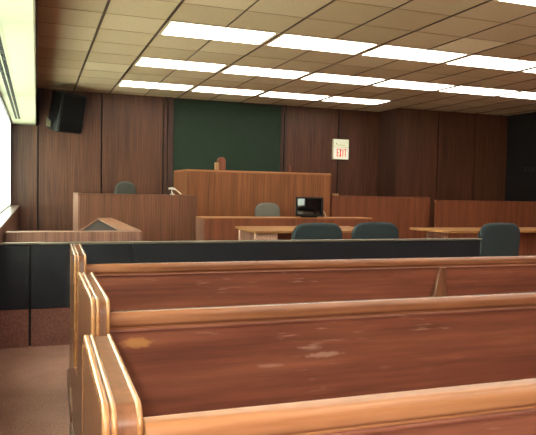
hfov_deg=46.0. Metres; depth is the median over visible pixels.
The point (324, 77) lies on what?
recessed light
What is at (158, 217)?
stand
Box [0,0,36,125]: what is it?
ceiling
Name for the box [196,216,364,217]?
countertop
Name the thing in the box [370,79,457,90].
recessed light
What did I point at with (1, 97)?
window
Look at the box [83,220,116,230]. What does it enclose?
countertop
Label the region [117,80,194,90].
recessed light
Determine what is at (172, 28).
recessed light
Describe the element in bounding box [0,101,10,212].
window
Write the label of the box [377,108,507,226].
wall
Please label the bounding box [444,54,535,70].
recessed light
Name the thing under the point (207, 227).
desk
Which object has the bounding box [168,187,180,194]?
desk microphone
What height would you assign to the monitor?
0.292 m
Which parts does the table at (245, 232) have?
leg, leg, modesty panel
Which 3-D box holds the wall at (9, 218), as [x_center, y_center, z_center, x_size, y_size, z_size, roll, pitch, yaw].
[-1.656,-0.384,3.276,0.342,2.817,15.320,0,3,-20]
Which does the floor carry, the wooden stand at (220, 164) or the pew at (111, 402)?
the pew at (111, 402)
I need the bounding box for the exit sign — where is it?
[332,139,348,159]
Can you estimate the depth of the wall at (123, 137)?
11.06 m
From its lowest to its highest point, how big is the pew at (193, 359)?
0.862 m
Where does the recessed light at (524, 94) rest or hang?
in the ceiling at (339, 11)
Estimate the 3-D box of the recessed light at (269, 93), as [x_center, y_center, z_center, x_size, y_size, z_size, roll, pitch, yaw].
[0.447,-2.079,10.826,1.164,0.006,0.590,0,3,-20]
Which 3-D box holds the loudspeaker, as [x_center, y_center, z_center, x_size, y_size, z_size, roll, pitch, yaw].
[-3.376,-1.718,10.270,0.764,0.693,0.517,3,3,29]
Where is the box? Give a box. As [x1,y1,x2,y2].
[5,218,141,241]
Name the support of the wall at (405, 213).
on the floor
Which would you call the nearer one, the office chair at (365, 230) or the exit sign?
the office chair at (365, 230)
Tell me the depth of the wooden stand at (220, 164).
10.02 m
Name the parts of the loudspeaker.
mounting plate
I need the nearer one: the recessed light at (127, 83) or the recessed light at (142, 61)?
the recessed light at (142, 61)
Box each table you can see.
[235,226,353,239]
[410,227,535,255]
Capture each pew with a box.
[67,243,535,422]
[69,272,535,434]
[82,333,535,434]
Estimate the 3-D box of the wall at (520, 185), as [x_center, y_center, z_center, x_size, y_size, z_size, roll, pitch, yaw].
[7.482,-0.336,6.252,0.150,2.817,14.620,0,3,-20]
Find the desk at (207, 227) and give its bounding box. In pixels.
[196,216,372,240]
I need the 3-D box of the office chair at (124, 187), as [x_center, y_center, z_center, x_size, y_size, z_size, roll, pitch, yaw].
[-2.105,-0.109,9.452,0.521,0.871,0.564,0,3,-20]
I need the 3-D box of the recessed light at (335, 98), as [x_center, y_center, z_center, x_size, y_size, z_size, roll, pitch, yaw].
[1.559,-2.076,11.233,1.164,0.006,0.590,0,3,-20]
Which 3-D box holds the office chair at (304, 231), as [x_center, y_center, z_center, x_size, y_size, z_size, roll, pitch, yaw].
[0.422,0.477,6.795,0.577,0.871,0.564,0,3,-21]
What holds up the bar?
on the floor
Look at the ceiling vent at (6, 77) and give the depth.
5.98 m
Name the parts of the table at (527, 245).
leg, modesty panel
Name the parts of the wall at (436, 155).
return panel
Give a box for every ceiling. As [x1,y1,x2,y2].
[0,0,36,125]
[37,0,535,115]
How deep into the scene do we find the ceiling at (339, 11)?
7.18 m
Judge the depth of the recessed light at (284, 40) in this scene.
6.96 m
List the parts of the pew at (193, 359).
edge moulding, panel, edge moulding, edge moulding, rail, rail moulding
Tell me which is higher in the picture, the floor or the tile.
the tile
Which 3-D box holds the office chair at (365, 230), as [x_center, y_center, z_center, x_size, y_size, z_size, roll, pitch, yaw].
[1.074,0.475,7.034,0.562,0.879,0.564,0,3,-18]
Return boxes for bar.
[0,238,481,348]
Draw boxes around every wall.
[0,190,19,241]
[11,88,378,230]
[330,196,429,238]
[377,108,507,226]
[434,200,535,237]
[505,112,535,200]
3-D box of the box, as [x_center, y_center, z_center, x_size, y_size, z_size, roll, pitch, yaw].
[-2.206,0.458,7.035,1.211,0.785,2.692,0,3,-20]
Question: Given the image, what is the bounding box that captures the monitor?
[295,197,325,217]
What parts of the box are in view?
rail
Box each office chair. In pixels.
[115,181,135,193]
[255,203,279,216]
[292,223,341,239]
[351,222,398,238]
[478,223,519,256]
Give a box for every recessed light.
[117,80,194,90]
[134,57,228,72]
[158,20,279,44]
[190,86,265,95]
[219,65,312,78]
[258,91,331,100]
[265,33,380,54]
[299,72,387,84]
[320,96,389,104]
[359,44,470,63]
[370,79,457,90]
[439,86,519,95]
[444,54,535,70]
[493,0,535,6]
[499,91,535,99]
[520,68,535,72]
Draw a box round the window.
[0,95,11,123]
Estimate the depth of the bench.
10.11 m
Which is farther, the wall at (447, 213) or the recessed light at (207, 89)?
the wall at (447, 213)
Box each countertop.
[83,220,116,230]
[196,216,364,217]
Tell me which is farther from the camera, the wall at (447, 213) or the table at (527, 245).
the wall at (447, 213)
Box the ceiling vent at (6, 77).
[0,22,21,118]
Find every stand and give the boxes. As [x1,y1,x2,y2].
[73,192,196,240]
[214,157,225,169]
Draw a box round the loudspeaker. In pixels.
[46,90,86,133]
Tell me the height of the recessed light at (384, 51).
0.006 m
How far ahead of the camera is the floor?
3.69 m
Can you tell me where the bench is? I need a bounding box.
[174,169,330,216]
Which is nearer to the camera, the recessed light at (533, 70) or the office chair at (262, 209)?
the recessed light at (533, 70)
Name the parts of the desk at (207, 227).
panel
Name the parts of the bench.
panel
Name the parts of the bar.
panel, panel, panel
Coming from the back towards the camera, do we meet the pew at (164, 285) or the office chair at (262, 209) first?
the office chair at (262, 209)
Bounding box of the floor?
[0,345,69,434]
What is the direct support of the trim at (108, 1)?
attached to the ceiling at (339, 11)
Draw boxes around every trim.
[73,0,535,115]
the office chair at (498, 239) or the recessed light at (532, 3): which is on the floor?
the office chair at (498, 239)
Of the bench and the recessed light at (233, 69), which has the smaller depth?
the recessed light at (233, 69)
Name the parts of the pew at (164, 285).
edge moulding, panel, edge moulding, edge moulding, rail, rail moulding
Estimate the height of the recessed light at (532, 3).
0.006 m
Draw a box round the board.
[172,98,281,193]
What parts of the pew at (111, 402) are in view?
edge moulding, edge moulding, panel, edge moulding, rail, rail moulding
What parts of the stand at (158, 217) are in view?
panel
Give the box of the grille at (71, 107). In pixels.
[58,94,86,132]
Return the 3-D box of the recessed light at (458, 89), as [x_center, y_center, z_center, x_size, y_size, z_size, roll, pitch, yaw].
[3.299,-1.985,9.924,1.164,0.006,0.590,0,3,-20]
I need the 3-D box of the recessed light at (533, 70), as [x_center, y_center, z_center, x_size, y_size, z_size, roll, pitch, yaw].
[3.928,-1.897,8.208,1.164,0.006,0.590,0,3,-20]

